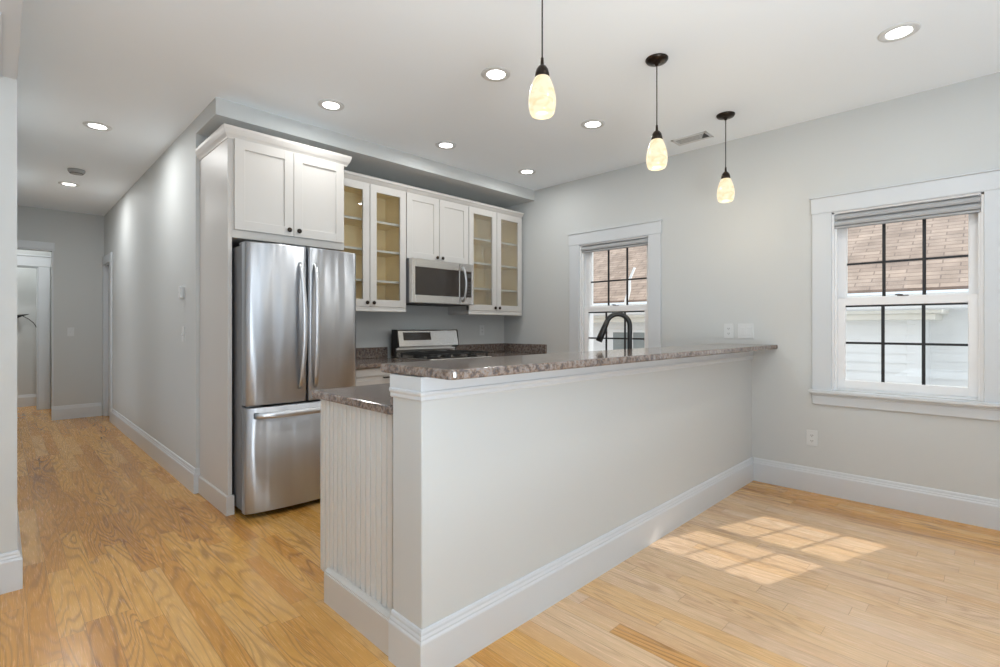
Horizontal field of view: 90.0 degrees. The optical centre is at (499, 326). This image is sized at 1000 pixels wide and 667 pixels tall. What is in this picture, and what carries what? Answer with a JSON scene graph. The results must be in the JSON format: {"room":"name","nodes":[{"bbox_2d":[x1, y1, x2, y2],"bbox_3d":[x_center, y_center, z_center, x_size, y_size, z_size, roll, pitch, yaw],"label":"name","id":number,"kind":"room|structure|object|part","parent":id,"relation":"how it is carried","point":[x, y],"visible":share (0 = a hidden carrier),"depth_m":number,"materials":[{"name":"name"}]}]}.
{"room":"open-plan kitchen","nodes":[
{"label":"open-plan kitchen","id":0,"kind":"room"},
{"bbox_2d":[0,76,16,553],"bbox_3d":[-4.205,-0.155,4.174,0.156,2.720,5.450,0,0,-45],"label":"wall","id":1,"kind":"structure","parent":0,"point":[8,86],"depth_m":2.28,"materials":[{"name":"paint"}]},
{"bbox_2d":[0,12,1,77],"bbox_3d":[-2.051,-1.132,2.011,0.064,0.012,0.645,0,0,-45],"label":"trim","id":2,"kind":"structure","parent":1,"relation":"attached to","point":[0,12],"depth_m":1.95,"materials":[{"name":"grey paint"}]},
{"bbox_2d":[0,506,22,594],"bbox_3d":[-4.192,1.116,4.174,0.174,0.178,5.468,0,0,-45],"label":"baseboard","id":3,"kind":"structure","parent":1,"relation":"attached to","point":[11,563],"depth_m":2.28,"materials":[{"name":"grey paint"}]},
{"bbox_2d":[17,267,35,394],"bbox_3d":[-6.880,-0.155,6.703,1.550,2.720,1.910,0,0,-45],"label":"wall","id":4,"kind":"structure","parent":0,"point":[26,277],"depth_m":7.60,"materials":[{"name":"paint"}]},
{"bbox_2d":[17,394,35,406],"bbox_3d":[-7.480,1.116,7.300,1.345,0.178,0.018,0,0,-45],"label":"baseboard","id":5,"kind":"structure","parent":4,"relation":"attached to","point":[30,399],"depth_m":7.58,"materials":[{"name":"grey paint"}]},
{"bbox_2d":[17,314,35,326],"bbox_3d":[-7.132,-0.056,7.531,0.276,0.285,0.183,0,0,-45],"label":"bracket","id":6,"kind":"object","parent":4,"relation":"attached to","point":[23,315],"visible":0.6,"depth_m":7.51,"materials":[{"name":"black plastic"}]},
{"bbox_2d":[17,249,50,408],"bbox_3d":[-7.126,-0.155,6.946,1.345,2.720,0.100,0,0,-45],"label":"wall","id":7,"kind":"structure","parent":0,"point":[28,252],"depth_m":7.37,"materials":[{"name":"paint"}]},
{"bbox_2d":[17,254,50,409],"bbox_3d":[-7.026,0.083,7.021,1.092,2.245,0.135,0,0,-45],"label":"door frame","id":8,"kind":"structure","parent":7,"relation":"in","point":[42,264],"depth_m":7.30,"materials":[{"name":"grey paint"}]},
{"bbox_2d":[17,205,103,415],"bbox_3d":[-6.044,-0.155,6.274,1.925,2.720,0.120,0,0,-45],"label":"wall","id":9,"kind":"structure","parent":0,"point":[78,238],"depth_m":6.62,"materials":[{"name":"paint"}]},
{"bbox_2d":[17,240,54,418],"bbox_3d":[-6.012,0.060,6.302,0.590,2.290,0.146,0,0,-45],"label":"trim","id":10,"kind":"structure","parent":9,"relation":"attached to","point":[21,244],"depth_m":6.46,"materials":[{"name":"grey paint"}]},
{"bbox_2d":[67,328,73,335],"bbox_3d":[-5.647,0.065,6.575,0.070,0.115,0.016,0,0,-45],"label":"light switch","id":11,"kind":"object","parent":9,"relation":"attached to","point":[70,331],"visible":1,"depth_m":6.58,"materials":[{"name":"white plastic"}]},
{"bbox_2d":[52,403,100,420],"bbox_3d":[-5.599,1.116,6.621,0.505,0.178,0.018,0,0,-45],"label":"baseboard","id":12,"kind":"structure","parent":9,"relation":"attached to","point":[91,409],"depth_m":6.61,"materials":[{"name":"grey paint"}]},
{"bbox_2d":[104,119,207,467],"bbox_3d":[-3.765,-0.155,5.271,0.120,2.720,4.520,0,0,-45],"label":"wall","id":13,"kind":"structure","parent":0,"point":[152,233],"depth_m":4.40,"materials":[{"name":"paint"}]},
{"bbox_2d":[102,252,112,421],"bbox_3d":[-5.112,0.130,6.604,0.140,2.150,0.728,0,0,-45],"label":"door frame","id":14,"kind":"structure","parent":13,"relation":"in","point":[107,260],"depth_m":6.76,"materials":[{"name":"grey paint"}]},
{"bbox_2d":[111,408,199,493],"bbox_3d":[-3.544,1.116,4.971,0.045,0.178,3.818,0,0,-45],"label":"baseboard","id":15,"kind":"structure","parent":13,"relation":"attached to","point":[181,470],"depth_m":4.35,"materials":[{"name":"grey paint"}]},
{"bbox_2d":[178,286,184,298],"bbox_3d":[-2.478,-0.268,3.875,0.034,0.095,0.135,0,0,-45],"label":"thermostat","id":16,"kind":"object","parent":13,"relation":"attached to","point":[181,290],"visible":1,"depth_m":3.83,"materials":[{"name":"white plastic"}]},
{"bbox_2d":[346,170,503,357],"bbox_3d":[-1.091,-0.155,4.856,3.075,2.720,0.150,0,0,-45],"label":"wall","id":17,"kind":"structure","parent":0,"point":[373,329],"depth_m":5.06,"materials":[{"name":"paint"}]},
{"bbox_2d":[356,347,387,358],"bbox_3d":[-1.336,0.240,4.489,0.744,0.100,0.022,0,0,-45],"label":"backsplash","id":18,"kind":"structure","parent":17,"relation":"attached to","point":[372,352],"depth_m":4.63,"materials":[{"name":"stone"}]},
{"bbox_2d":[342,170,407,311],"bbox_3d":[-1.218,-0.705,4.371,0.744,1.144,0.356,0,0,-45],"label":"upper cabinet","id":19,"kind":"object","parent":17,"relation":"attached to","point":[374,208],"visible":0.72,"depth_m":4.47,"materials":[{"name":"beige paint"}]},
{"bbox_3d":[-1.247,-0.699,4.141,0.363,1.048,0.020,0,0,-45],"label":"door","id":20,"kind":"part","parent":19,"relation":"part of","materials":[{"name":"beige paint"}]},
{"bbox_2d":[342,248,397,257],"bbox_3d":[-1.239,-0.666,4.395,0.698,0.018,0.264,0,0,-45],"label":"shelf","id":21,"kind":"object","parent":19,"relation":"attached to","point":[358,251],"depth_m":4.47,"materials":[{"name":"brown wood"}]},
{"bbox_2d":[344,218,398,230],"bbox_3d":[-1.239,-0.919,4.395,0.698,0.018,0.264,0,0,-45],"label":"shelf","id":22,"kind":"object","parent":19,"relation":"attached to","point":[352,223],"depth_m":4.48,"materials":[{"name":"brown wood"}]},
{"bbox_2d":[356,281,395,285],"bbox_3d":[-1.239,-0.401,4.395,0.698,0.018,0.264,0,0,-45],"label":"shelf","id":23,"kind":"object","parent":19,"relation":"attached to","point":[358,283],"depth_m":4.51,"materials":[{"name":"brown wood"}]},
{"bbox_3d":[-1.106,-1.244,4.262,0.740,0.067,0.044,0,0,-45],"label":"crown molding","id":24,"kind":"part","parent":19,"relation":"part of","materials":[{"name":"beige paint"}]},
{"bbox_3d":[-1.226,-0.153,4.378,0.742,0.041,0.326,0,0,-45],"label":"light rail","id":25,"kind":"part","parent":19,"relation":"part of","materials":[{"name":"beige paint"}]},
{"bbox_3d":[-0.985,-0.699,4.403,0.363,1.048,0.020,0,0,-45],"label":"door","id":26,"kind":"part","parent":19,"relation":"part of","materials":[{"name":"beige paint"}]},
{"bbox_2d":[406,185,470,263],"bbox_3d":[-0.688,-0.952,4.901,0.750,0.650,0.356,0,0,-45],"label":"upper cabinet","id":27,"kind":"object","parent":17,"relation":"attached to","point":[436,223],"visible":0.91,"depth_m":4.75,"materials":[{"name":"beige paint"}]},
{"bbox_3d":[-0.720,-0.925,4.668,0.368,0.596,0.020,0,0,-45],"label":"door","id":28,"kind":"part","parent":27,"relation":"part of","materials":[{"name":"beige paint"}]},
{"bbox_3d":[-0.578,-1.244,4.791,0.750,0.067,0.044,0,0,-45],"label":"crown molding","id":29,"kind":"part","parent":27,"relation":"part of","materials":[{"name":"beige paint"}]},
{"bbox_2d":[406,258,472,306],"bbox_3d":[-0.645,-0.415,4.860,0.740,0.415,0.465,0,0,-45],"label":"microwave","id":30,"kind":"object","parent":27,"relation":"attached to","point":[428,282],"visible":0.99,"depth_m":4.70,"materials":[{"name":"grey metal"}]},
{"bbox_3d":[-0.346,-0.417,4.880,0.022,0.350,0.071,0,0,-45],"label":"handle","id":31,"kind":"part","parent":30,"relation":"part of","materials":[{"name":"silver metal"}]},
{"bbox_3d":[-0.345,-0.420,4.946,0.154,0.258,0.027,0,0,-45],"label":"control panel","id":32,"kind":"part","parent":30,"relation":"part of","materials":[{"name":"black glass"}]},
{"bbox_3d":[-0.455,-0.925,4.933,0.368,0.596,0.020,0,0,-45],"label":"door","id":33,"kind":"part","parent":27,"relation":"part of","materials":[{"name":"beige paint"}]},
{"bbox_2d":[480,325,483,334],"bbox_3d":[-0.202,0.035,5.633,0.070,0.115,0.008,0,0,-45],"label":"wall outlet","id":34,"kind":"object","parent":17,"relation":"attached to","point":[481,326],"visible":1,"depth_m":5.63,"materials":[{"name":"white plastic"}]},
{"bbox_2d":[448,201,523,315],"bbox_3d":[-0.142,-0.703,5.447,0.798,1.149,0.356,0,0,-45],"label":"upper cabinet","id":35,"kind":"object","parent":17,"relation":"attached to","point":[494,233],"visible":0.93,"depth_m":5.55,"materials":[{"name":"beige paint"}]},
{"bbox_3d":[-0.181,-0.697,5.207,0.390,1.053,0.020,0,0,-45],"label":"door","id":36,"kind":"part","parent":35,"relation":"part of","materials":[{"name":"beige paint"}]},
{"bbox_3d":[-0.151,-0.148,5.454,0.796,0.041,0.326,0,0,-45],"label":"light rail","id":37,"kind":"part","parent":35,"relation":"part of","materials":[{"name":"beige paint"}]},
{"bbox_2d":[474,289,513,292],"bbox_3d":[-0.163,-0.401,5.471,0.752,0.018,0.264,0,0,-45],"label":"shelf","id":38,"kind":"object","parent":35,"relation":"attached to","point":[475,290],"depth_m":5.52,"materials":[{"name":"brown wood"}]},
{"bbox_2d":[474,264,514,270],"bbox_3d":[-0.163,-0.666,5.471,0.752,0.018,0.264,0,0,-45],"label":"shelf","id":39,"kind":"object","parent":35,"relation":"attached to","point":[477,267],"depth_m":5.56,"materials":[{"name":"brown wood"}]},
{"bbox_2d":[474,239,515,248],"bbox_3d":[-0.163,-0.919,5.471,0.752,0.018,0.264,0,0,-45],"label":"shelf","id":40,"kind":"object","parent":35,"relation":"attached to","point":[478,243],"depth_m":5.56,"materials":[{"name":"brown wood"}]},
{"bbox_3d":[-0.030,-1.244,5.338,0.794,0.067,0.044,0,0,-45],"label":"crown molding","id":41,"kind":"part","parent":35,"relation":"part of","materials":[{"name":"beige paint"}]},
{"bbox_3d":[0.100,-0.697,5.488,0.390,1.053,0.020,0,0,-45],"label":"door","id":42,"kind":"part","parent":35,"relation":"part of","materials":[{"name":"beige paint"}]},
{"bbox_2d":[0,406,999,666],"bbox_3d":[-2.333,1.265,2.758,8.200,0.120,14.200,0,0,-45],"label":"floor","id":43,"kind":"structure","parent":0,"point":[124,565],"depth_m":2.32,"materials":[{"name":"brown wood"}]},
{"bbox_2d":[195,123,351,515],"bbox_3d":[-1.661,-0.041,3.698,0.882,2.492,0.681,0,0,-45],"label":"tall cabinet","id":44,"kind":"object","parent":43,"relation":"on","point":[255,186],"visible":0.98,"depth_m":3.41,"materials":[{"name":"beige paint"}]},
{"bbox_3d":[-1.957,-0.005,3.432,0.026,2.420,0.632,0,0,-45],"label":"panel","id":45,"kind":"part","parent":44,"relation":"part of","materials":[{"name":"beige paint"}]},
{"bbox_3d":[-1.955,1.143,3.428,0.048,0.125,0.647,0,0,-45],"label":"trim","id":46,"kind":"part","parent":44,"relation":"part of","materials":[{"name":"beige paint"}]},
{"bbox_3d":[-1.577,-0.922,3.352,0.379,0.585,0.020,0,0,-45],"label":"door","id":47,"kind":"part","parent":44,"relation":"part of","materials":[{"name":"beige paint"}]},
{"bbox_3d":[-1.667,-1.248,3.703,0.882,0.077,0.666,0,0,-45],"label":"crown molding","id":48,"kind":"part","parent":44,"relation":"part of","materials":[{"name":"beige paint"}]},
{"bbox_3d":[-1.308,-0.922,3.620,0.375,0.585,0.020,0,0,-45],"label":"door","id":49,"kind":"part","parent":44,"relation":"part of","materials":[{"name":"beige paint"}]},
{"bbox_2d":[232,241,355,514],"bbox_3d":[-1.546,0.334,3.599,0.756,1.742,0.884,0,0,-45],"label":"refrigerator","id":50,"kind":"object","parent":43,"relation":"on","point":[294,307],"visible":0.8,"depth_m":3.24,"materials":[{"name":"grey metal"}]},
{"bbox_3d":[-1.452,-0.021,3.236,0.374,1.025,0.106,0,0,-45],"label":"door","id":51,"kind":"part","parent":50,"relation":"part of","materials":[{"name":"silver metal"}]},
{"bbox_3d":[-1.317,0.836,3.371,0.756,0.662,0.106,0,0,-45],"label":"freezer drawer","id":52,"kind":"part","parent":50,"relation":"part of","materials":[{"name":"silver metal"}]},
{"bbox_3d":[-1.274,0.555,3.326,0.668,0.043,0.099,0,0,-45],"label":"handle","id":53,"kind":"part","parent":50,"relation":"part of","materials":[{"name":"silver metal"}]},
{"bbox_3d":[-1.295,-0.010,3.278,0.078,0.836,0.035,0,0,32],"label":"handle","id":54,"kind":"part","parent":50,"relation":"part of","materials":[{"name":"silver metal"}]},
{"bbox_3d":[-1.226,-0.010,3.347,0.035,0.836,0.078,0,0,-32],"label":"handle","id":55,"kind":"part","parent":50,"relation":"part of","materials":[{"name":"silver metal"}]},
{"bbox_3d":[-1.183,-0.021,3.505,0.376,1.025,0.106,0,0,-45],"label":"door","id":56,"kind":"part","parent":50,"relation":"part of","materials":[{"name":"silver metal"}]},
{"bbox_2d":[321,399,392,655],"bbox_3d":[0.509,0.763,3.167,3.191,0.883,0.624,0,0,-45],"label":"base cabinet","id":57,"kind":"object","parent":43,"relation":"on","point":[356,443],"visible":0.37,"depth_m":2.03,"materials":[{"name":"beige paint"}]},
{"bbox_2d":[311,383,392,414],"bbox_3d":[0.502,0.254,3.175,3.197,0.134,0.650,0,0,-45],"label":"countertop","id":58,"kind":"structure","parent":57,"relation":"on","point":[376,397],"depth_m":2.10,"materials":[{"name":"stone"}]},
{"bbox_2d":[596,312,631,348],"bbox_3d":[0.765,0.094,3.240,0.282,0.385,0.090,0,0,-4],"label":"faucet","id":59,"kind":"object","parent":58,"relation":"on","point":[601,334],"visible":0.64,"depth_m":3.23,"materials":[{"name":"black metal"}]},
{"bbox_3d":[-0.568,1.134,2.023,0.050,0.142,0.527,0,0,-45],"label":"trim","id":60,"kind":"part","parent":57,"relation":"part of","materials":[{"name":"beige paint"}]},
{"bbox_2d":[356,367,392,385],"bbox_3d":[-1.109,0.764,4.264,0.738,0.882,0.655,0,0,-45],"label":"base cabinet","id":61,"kind":"object","parent":43,"relation":"on","point":[365,376],"visible":0.04,"depth_m":3.94,"materials":[{"name":"beige paint"}]},
{"bbox_2d":[356,347,424,368],"bbox_3d":[-1.113,0.256,4.268,0.746,0.131,0.650,0,0,-45],"label":"countertop","id":62,"kind":"structure","parent":61,"relation":"on","point":[372,357],"depth_m":4.52,"materials":[{"name":"stone"}]},
{"bbox_2d":[392,329,491,360],"bbox_3d":[-0.546,0.590,4.756,0.738,1.131,0.701,0,0,-45],"label":"gas range","id":63,"kind":"object","parent":43,"relation":"on","point":[427,345],"visible":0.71,"depth_m":4.77,"materials":[{"name":"grey metal"}]},
{"bbox_3d":[-0.719,0.153,4.929,0.714,0.252,0.112,0,0,-45],"label":"panel","id":64,"kind":"part","parent":63,"relation":"part of","materials":[{"name":"silver metal"}]},
{"bbox_2d":[396,354,491,360],"bbox_3d":[-0.525,0.290,4.736,0.738,0.020,0.530,0,0,-45],"label":"cooktop","id":65,"kind":"object","parent":63,"relation":"in","point":[457,356],"depth_m":4.59,"materials":[{"name":"silver metal"}]},
{"bbox_3d":[-0.018,0.764,5.355,0.843,0.882,0.655,0,0,-45],"label":"base cabinet","id":66,"kind":"object","parent":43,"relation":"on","visible":0},
{"bbox_2d":[456,343,546,356],"bbox_3d":[-0.022,0.256,5.359,0.849,0.131,0.650,0,0,-45],"label":"countertop","id":67,"kind":"structure","parent":66,"relation":"on","point":[495,349],"depth_m":5.58,"materials":[{"name":"stone"}]},
{"bbox_2d":[17,0,999,215],"bbox_3d":[-2.333,-1.575,2.758,8.200,0.120,14.200,0,0,-45],"label":"ceiling","id":68,"kind":"structure","parent":0,"point":[406,76],"depth_m":2.98,"materials":[{"name":"white paint"}]},
{"bbox_2d":[0,0,22,79],"bbox_3d":[0.020,-1.327,-0.051,0.156,0.377,6.500,0,0,-45],"label":"beam","id":69,"kind":"structure","parent":68,"relation":"attached to","point":[11,10],"depth_m":1.96,"materials":[{"name":"grey paint"}]},
{"bbox_2d":[58,182,79,186],"bbox_3d":[-4.566,-1.512,5.297,0.176,0.007,0.176,0,0,-45],"label":"recessed light","id":70,"kind":"object","parent":68,"relation":"in","point":[61,183],"visible":1,"depth_m":5.30,"materials":[{"name":"white"}]},
{"bbox_2d":[67,168,85,174],"bbox_3d":[-4.086,-1.496,4.824,0.136,0.038,0.136,0,0,-45],"label":"smoke detector","id":71,"kind":"object","parent":68,"relation":"attached to","point":[75,171],"visible":1,"depth_m":4.79,"materials":[{"name":"grey plastic"}]},
{"bbox_2d":[82,121,111,130],"bbox_3d":[-3.034,-1.512,3.769,0.176,0.007,0.176,0,0,-45],"label":"recessed light","id":72,"kind":"object","parent":68,"relation":"in","point":[90,124],"visible":1,"depth_m":3.76,"materials":[{"name":"white"}]},
{"bbox_2d":[317,99,343,110],"bbox_3d":[-1.153,-1.512,3.412,0.176,0.007,0.176,0,0,-45],"label":"recessed light","id":73,"kind":"object","parent":68,"relation":"in","point":[327,104],"visible":1,"depth_m":3.40,"materials":[{"name":"white"}]},
{"bbox_2d":[196,97,534,207],"bbox_3d":[-0.912,-1.459,4.593,3.195,0.112,0.475,0,0,-45],"label":"soffit","id":74,"kind":"structure","parent":68,"relation":"attached to","point":[368,158],"depth_m":4.27,"materials":[{"name":"paint"}]},
{"bbox_2d":[435,141,456,148],"bbox_3d":[-0.450,-1.512,4.162,0.176,0.007,0.176,0,0,-45],"label":"recessed light","id":75,"kind":"object","parent":68,"relation":"in","point":[442,144],"visible":1,"depth_m":4.16,"materials":[{"name":"white"}]},
{"bbox_2d":[481,66,510,81],"bbox_3d":[-0.024,-1.512,2.994,0.176,0.007,0.176,0,0,-45],"label":"recessed light","id":76,"kind":"object","parent":68,"relation":"in","point":[495,73],"visible":1,"depth_m":2.99,"materials":[{"name":"white"}]},
{"bbox_2d":[518,169,535,174],"bbox_3d":[0.263,-1.512,4.872,0.176,0.007,0.176,0,0,-45],"label":"recessed light","id":77,"kind":"object","parent":68,"relation":"in","point":[522,171],"visible":1,"depth_m":4.86,"materials":[{"name":"white"}]},
{"bbox_2d":[528,0,555,119],"bbox_3d":[0.179,-1.203,2.119,0.124,0.623,0.124,0,0,-45],"label":"pendant lamp","id":78,"kind":"object","parent":68,"relation":"hanging from","point":[542,97],"visible":1,"depth_m":2.08,"materials":[{"name":"beige glass"}]},
{"bbox_3d":[0.179,-0.976,2.119,0.117,0.169,0.117,0,0,-45],"label":"lamp shade","id":79,"kind":"part","parent":78,"relation":"part of","materials":[{"name":"beige glass"}]},
{"bbox_3d":[0.179,-1.305,2.119,0.006,0.360,0.006,0,0,-45],"label":"cord","id":80,"kind":"part","parent":78,"relation":"part of","materials":[{"name":"black plastic"}]},
{"bbox_2d":[581,119,604,128],"bbox_3d":[0.694,-1.512,3.731,0.176,0.007,0.176,0,0,-45],"label":"recessed light","id":81,"kind":"object","parent":68,"relation":"in","point":[592,123],"visible":1,"depth_m":3.72,"materials":[{"name":"white"}]},
{"bbox_2d":[645,53,667,170],"bbox_3d":[0.887,-1.203,2.827,0.124,0.623,0.124,0,0,-45],"label":"pendant lamp","id":82,"kind":"object","parent":68,"relation":"hanging from","point":[656,157],"visible":1,"depth_m":2.79,"materials":[{"name":"beige glass"}]},
{"bbox_3d":[0.887,-1.305,2.827,0.006,0.360,0.006,0,0,-45],"label":"cord","id":83,"kind":"part","parent":82,"relation":"part of","materials":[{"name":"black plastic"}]},
{"bbox_3d":[0.887,-0.976,2.827,0.117,0.169,0.117,0,0,-45],"label":"lamp shade","id":84,"kind":"part","parent":82,"relation":"part of","materials":[{"name":"beige glass"}]},
{"bbox_2d":[671,131,713,145],"bbox_3d":[1.543,-1.512,4.015,0.156,0.006,0.287,0,0,-45],"label":"ceiling vent","id":85,"kind":"object","parent":68,"relation":"in","point":[703,135],"visible":1,"depth_m":4.01,"materials":[{"name":"white plastic"}]},
{"bbox_2d":[716,111,734,202],"bbox_3d":[1.611,-1.203,3.570,0.124,0.623,0.124,0,0,-45],"label":"pendant lamp","id":86,"kind":"object","parent":68,"relation":"hanging from","point":[725,191],"visible":1,"depth_m":3.54,"materials":[{"name":"beige glass"}]},
{"bbox_3d":[1.611,-1.305,3.570,0.006,0.360,0.006,0,0,-45],"label":"cord","id":87,"kind":"part","parent":86,"relation":"part of","materials":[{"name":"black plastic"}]},
{"bbox_3d":[1.611,-0.976,3.570,0.117,0.169,0.117,0,0,-45],"label":"lamp shade","id":88,"kind":"part","parent":86,"relation":"part of","materials":[{"name":"beige glass"}]},
{"bbox_2d":[878,22,920,42],"bbox_3d":[2.049,-1.512,2.568,0.176,0.007,0.176,0,0,-45],"label":"recessed light","id":89,"kind":"object","parent":68,"relation":"in","point":[901,31],"visible":1,"depth_m":2.56,"materials":[{"name":"white plastic"}]},
{"bbox_2d":[393,359,751,628],"bbox_3d":[0.799,0.688,2.886,3.188,1.035,0.178,0,0,-45],"label":"wall","id":90,"kind":"structure","parent":0,"point":[490,490],"depth_m":2.12,"materials":[{"name":"paint"}]},
{"bbox_2d":[388,457,753,666],"bbox_3d":[0.799,1.116,2.874,3.206,0.178,0.196,0,0,-45],"label":"baseboard","id":91,"kind":"structure","parent":90,"relation":"attached to","point":[458,636],"depth_m":2.12,"materials":[{"name":"grey paint"}]},
{"bbox_2d":[389,351,753,401],"bbox_3d":[0.799,0.211,2.875,3.204,0.083,0.194,0,0,-45],"label":"trim","id":92,"kind":"structure","parent":90,"relation":"attached to","point":[421,389],"depth_m":2.05,"materials":[{"name":"grey paint"}]},
{"bbox_2d":[381,343,777,379],"bbox_3d":[0.838,0.152,2.838,3.199,0.034,0.428,0,0,-45],"label":"countertop","id":93,"kind":"structure","parent":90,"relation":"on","point":[467,368],"depth_m":2.08,"materials":[{"name":"stone"}]},
{"bbox_2d":[504,72,999,499],"bbox_3d":[2.694,-0.155,3.387,0.200,2.720,7.580,0,0,-45],"label":"wall","id":94,"kind":"structure","parent":0,"point":[747,259],"depth_m":3.79,"materials":[{"name":"paint"}]},
{"bbox_2d":[568,219,662,351],"bbox_3d":[1.143,-0.202,4.902,0.250,1.520,1.050,0,0,-45],"label":"window","id":95,"kind":"structure","parent":94,"relation":"in","point":[581,308],"depth_m":4.94,"materials":[{"name":"grey paint"}]},
{"bbox_3d":[1.161,-0.193,4.920,0.200,1.290,0.774,0,0,-45],"label":"frame","id":96,"kind":"part","parent":95,"relation":"part of","materials":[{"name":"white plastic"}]},
{"bbox_2d":[581,238,647,252],"bbox_3d":[1.106,-0.791,4.864,0.047,0.066,0.748,0,0,-45],"label":"window shade","id":97,"kind":"object","parent":95,"relation":"attached to","point":[644,241],"visible":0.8,"depth_m":4.83,"materials":[{"name":"grey fabric"}]},
{"bbox_3d":[1.111,-0.766,4.870,0.033,0.016,0.748,0,0,-45],"label":"rail","id":98,"kind":"part","parent":97,"relation":"part of","materials":[{"name":"white plastic"}]},
{"bbox_3d":[1.080,-0.902,4.839,0.030,0.120,1.046,0,0,-45],"label":"head casing","id":99,"kind":"part","parent":95,"relation":"part of","materials":[{"name":"grey paint"}]},
{"bbox_3d":[1.135,0.114,4.894,0.035,0.641,0.730,0,0,-45],"label":"sash","id":100,"kind":"part","parent":95,"relation":"part of","materials":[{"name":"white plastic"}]},
{"bbox_3d":[1.164,-0.492,4.923,0.032,0.664,0.730,0,0,-45],"label":"sash","id":101,"kind":"part","parent":95,"relation":"part of","materials":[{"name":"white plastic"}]},
{"bbox_2d":[724,324,733,337],"bbox_3d":[1.863,0.033,4.072,0.008,0.120,0.074,0,0,-45],"label":"wall outlet","id":102,"kind":"object","parent":94,"relation":"attached to","point":[728,328],"visible":1,"depth_m":4.07,"materials":[{"name":"white plastic"}]},
{"bbox_2d":[738,324,753,338],"bbox_3d":[1.956,0.033,3.978,0.009,0.120,0.120,0,0,-45],"label":"light switch","id":103,"kind":"object","parent":94,"relation":"attached to","point":[745,331],"visible":1,"depth_m":3.98,"materials":[{"name":"white plastic"}]},
{"bbox_2d":[806,430,817,446],"bbox_3d":[2.280,0.812,3.654,0.008,0.115,0.070,0,0,-45],"label":"wall outlet","id":104,"kind":"object","parent":94,"relation":"attached to","point":[811,435],"visible":1,"depth_m":3.65,"materials":[{"name":"white plastic"}]},
{"bbox_2d":[753,457,999,530],"bbox_3d":[3.646,1.116,2.281,0.018,0.178,4.669,0,0,-45],"label":"baseboard","id":105,"kind":"structure","parent":94,"relation":"attached to","point":[974,510],"depth_m":3.34,"materials":[{"name":"grey paint"}]},
{"bbox_2d":[808,168,999,420],"bbox_3d":[2.699,-0.191,3.347,0.250,1.497,1.056,0,0,-45],"label":"window","id":106,"kind":"structure","parent":94,"relation":"in","point":[830,299],"depth_m":3.28,"materials":[{"name":"grey paint"}]},
{"bbox_3d":[2.646,0.464,3.294,0.100,0.024,1.056,0,0,-45],"label":"sill","id":107,"kind":"part","parent":106,"relation":"part of","materials":[{"name":"grey paint"}]},
{"bbox_3d":[2.635,-0.879,3.283,0.030,0.120,1.052,0,0,-45],"label":"head casing","id":108,"kind":"part","parent":106,"relation":"part of","materials":[{"name":"grey paint"}]},
{"bbox_2d":[834,196,980,228],"bbox_3d":[2.661,-0.750,3.309,0.047,0.101,0.754,0,0,-45],"label":"window shade","id":109,"kind":"object","parent":106,"relation":"attached to","point":[968,205],"visible":0.98,"depth_m":3.27,"materials":[{"name":"grey fabric"}]},
{"bbox_3d":[2.666,-0.708,3.314,0.033,0.016,0.754,0,0,-45],"label":"rail","id":110,"kind":"part","parent":109,"relation":"part of","materials":[{"name":"grey fabric"}]},
{"bbox_3d":[2.717,-0.181,3.364,0.200,1.267,0.780,0,0,-45],"label":"frame","id":111,"kind":"part","parent":106,"relation":"part of","materials":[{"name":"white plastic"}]},
{"bbox_3d":[2.690,0.114,3.338,0.035,0.641,0.736,0,0,-45],"label":"sash","id":112,"kind":"part","parent":106,"relation":"part of","materials":[{"name":"white plastic"}]},
{"bbox_3d":[2.720,-0.480,3.367,0.032,0.641,0.736,0,0,-45],"label":"sash","id":113,"kind":"part","parent":106,"relation":"part of","materials":[{"name":"white plastic"}]},
{"label":"outside","id":114,"kind":"structure","parent":0,"visible":0},
{"bbox_3d":[5.798,4.055,11.455,15.600,0.100,36.000,0,0,-45],"label":"ground","id":115,"kind":"structure","parent":114,"visible":0},
{"bbox_2d":[593,214,967,386],"bbox_3d":[3.983,0.087,10.347,5.527,7.835,27.000,0,0,-45],"label":"neighbor house","id":116,"kind":"structure","parent":115,"relation":"on","point":[945,236],"depth_m":6.45,"materials":[{"name":"white"}]},
{"bbox_3d":[2.140,0.270,8.844,0.010,0.350,0.320,0,0,-45],"label":"pane","id":117,"kind":"part","parent":116,"relation":"part of","materials":[{"name":"grey glass"}]},
{"bbox_2d":[624,267,635,304],"bbox_3d":[2.233,-0.663,8.668,0.249,0.753,0.093,0,0,-26],"label":"drain pipe","id":118,"kind":"object","parent":116,"relation":"attached to","point":[634,268],"visible":0.57,"depth_m":8.65,"materials":[{"name":"white"}]},
{"bbox_3d":[2.423,0.270,8.561,0.010,0.350,0.320,0,0,-45],"label":"pane","id":119,"kind":"part","parent":116,"relation":"part of","materials":[{"name":"grey glass"}]},
{"bbox_3d":[-0.849,-0.160,12.205,1.140,0.150,17.540,0,0,-45],"label":"cornice","id":120,"kind":"part","parent":116,"relation":"part of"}
]}

